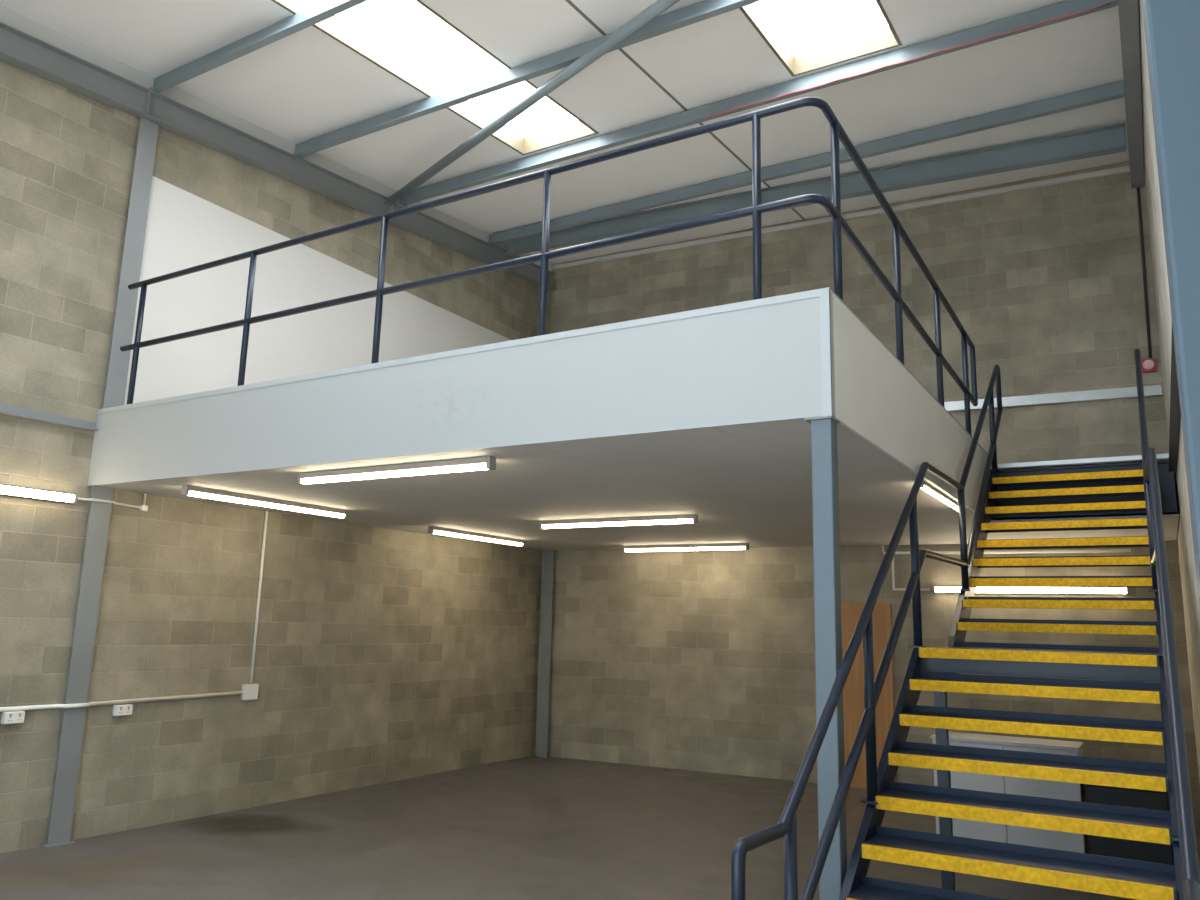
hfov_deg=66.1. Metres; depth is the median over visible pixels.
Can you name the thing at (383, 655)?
wall
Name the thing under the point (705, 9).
purlin
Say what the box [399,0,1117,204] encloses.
purlin
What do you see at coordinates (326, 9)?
purlin
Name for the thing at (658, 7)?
brace
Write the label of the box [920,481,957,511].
light
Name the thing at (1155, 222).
wall
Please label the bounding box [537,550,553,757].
steel column
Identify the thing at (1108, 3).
cable
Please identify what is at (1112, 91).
purlin
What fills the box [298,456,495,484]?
light
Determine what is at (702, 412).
mezzanine
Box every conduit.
[0,511,267,711]
[78,494,147,510]
[882,545,1130,590]
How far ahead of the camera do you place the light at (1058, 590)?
10.59 m
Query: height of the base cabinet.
0.950 m
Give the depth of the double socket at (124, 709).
8.00 m
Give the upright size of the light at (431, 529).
0.084 m
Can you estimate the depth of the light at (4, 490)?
7.52 m
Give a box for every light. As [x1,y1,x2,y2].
[0,485,77,503]
[181,485,346,518]
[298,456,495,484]
[428,526,523,546]
[540,514,697,528]
[623,543,748,551]
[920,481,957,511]
[932,586,1129,593]
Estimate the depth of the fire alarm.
10.53 m
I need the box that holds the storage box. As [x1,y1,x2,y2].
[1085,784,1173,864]
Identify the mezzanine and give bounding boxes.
[88,287,1178,549]
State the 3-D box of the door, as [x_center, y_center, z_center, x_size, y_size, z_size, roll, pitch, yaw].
[3.148,3.001,11.354,0.900,2.200,0.068,-4,-12,26]
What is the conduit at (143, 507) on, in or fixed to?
attached to the wall at (383, 655)
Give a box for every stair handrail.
[731,365,1002,899]
[1134,349,1199,899]
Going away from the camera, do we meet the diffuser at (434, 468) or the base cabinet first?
the diffuser at (434, 468)
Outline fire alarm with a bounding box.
[1141,358,1156,372]
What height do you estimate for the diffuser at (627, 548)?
0.036 m
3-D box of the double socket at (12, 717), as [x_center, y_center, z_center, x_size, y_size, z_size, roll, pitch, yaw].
[-4.620,2.107,7.264,0.061,0.090,0.150,-5,-12,31]
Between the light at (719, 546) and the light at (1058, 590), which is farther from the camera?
the light at (719, 546)
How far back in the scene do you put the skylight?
8.47 m
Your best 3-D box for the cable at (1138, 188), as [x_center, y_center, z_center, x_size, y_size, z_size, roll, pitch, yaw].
[6.345,-2.231,10.777,0.062,2.383,0.062,-5,-12,31]
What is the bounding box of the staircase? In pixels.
[838,469,1182,899]
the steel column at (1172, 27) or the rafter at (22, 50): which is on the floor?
the steel column at (1172, 27)
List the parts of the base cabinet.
door, door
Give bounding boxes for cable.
[705,2,1109,117]
[1137,187,1151,357]
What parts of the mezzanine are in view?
edge trim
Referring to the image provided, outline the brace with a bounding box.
[383,0,679,205]
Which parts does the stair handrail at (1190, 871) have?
post, rail, post, post, plate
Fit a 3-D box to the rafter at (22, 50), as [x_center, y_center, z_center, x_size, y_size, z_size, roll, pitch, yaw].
[-3.953,-3.175,9.073,0.130,1.311,12.511,-5,-12,31]
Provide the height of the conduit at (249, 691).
1.880 m
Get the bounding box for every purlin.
[149,0,367,92]
[293,0,760,157]
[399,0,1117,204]
[489,81,1124,244]
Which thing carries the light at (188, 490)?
attached to the mezzanine
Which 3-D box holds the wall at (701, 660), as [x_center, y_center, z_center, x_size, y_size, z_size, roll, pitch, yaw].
[2.822,0.433,12.194,8.489,7.540,0.199,-4,-12,26]
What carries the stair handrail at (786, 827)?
attached to the staircase
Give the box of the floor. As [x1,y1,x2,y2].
[0,755,1199,899]
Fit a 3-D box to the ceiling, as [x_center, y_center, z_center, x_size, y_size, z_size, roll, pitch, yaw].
[-0.322,-3.808,7.523,8.450,1.284,13.700,-5,-12,31]
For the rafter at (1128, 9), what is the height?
1.345 m
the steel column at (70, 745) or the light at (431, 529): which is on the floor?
the steel column at (70, 745)
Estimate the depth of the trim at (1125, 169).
12.37 m
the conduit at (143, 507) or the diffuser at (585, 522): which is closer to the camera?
the conduit at (143, 507)
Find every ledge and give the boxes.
[0,403,98,430]
[944,385,1161,411]
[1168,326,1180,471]
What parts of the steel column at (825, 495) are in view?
cap plate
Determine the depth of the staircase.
4.82 m
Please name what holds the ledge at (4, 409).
attached to the wall at (383, 655)
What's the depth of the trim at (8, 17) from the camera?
9.23 m
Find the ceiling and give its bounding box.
[0,0,1128,264]
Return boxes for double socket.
[1,711,24,723]
[112,704,132,715]
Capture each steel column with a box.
[40,116,159,847]
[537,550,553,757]
[804,416,846,899]
[1142,0,1199,612]
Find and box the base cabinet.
[931,732,1088,853]
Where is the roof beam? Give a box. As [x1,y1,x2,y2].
[505,123,1126,255]
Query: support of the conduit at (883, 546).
attached to the wall at (701, 660)
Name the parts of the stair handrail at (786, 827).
post, plate, post, rail, post, post, post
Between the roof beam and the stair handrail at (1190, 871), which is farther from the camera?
the roof beam
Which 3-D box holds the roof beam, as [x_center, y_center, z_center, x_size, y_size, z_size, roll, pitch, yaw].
[2.185,-3.169,11.649,7.769,0.270,0.120,-4,-12,25]
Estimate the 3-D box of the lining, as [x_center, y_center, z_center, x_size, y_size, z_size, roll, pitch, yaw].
[-2.572,-0.829,11.188,0.013,2.424,6.530,-5,-12,31]
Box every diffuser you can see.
[301,463,487,483]
[542,519,692,528]
[625,546,745,551]
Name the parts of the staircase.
landing leg, landing plate, landing leg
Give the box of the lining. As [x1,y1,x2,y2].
[124,176,509,404]
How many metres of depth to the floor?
7.74 m
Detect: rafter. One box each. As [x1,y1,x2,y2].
[0,22,556,290]
[1118,0,1143,188]
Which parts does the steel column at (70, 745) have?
plate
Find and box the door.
[841,603,896,788]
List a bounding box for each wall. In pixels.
[0,60,552,853]
[535,161,1199,820]
[1138,0,1199,783]
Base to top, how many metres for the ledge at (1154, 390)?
0.125 m
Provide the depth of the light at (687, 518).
9.23 m
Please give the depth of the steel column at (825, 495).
4.47 m
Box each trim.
[0,6,551,270]
[552,165,1129,269]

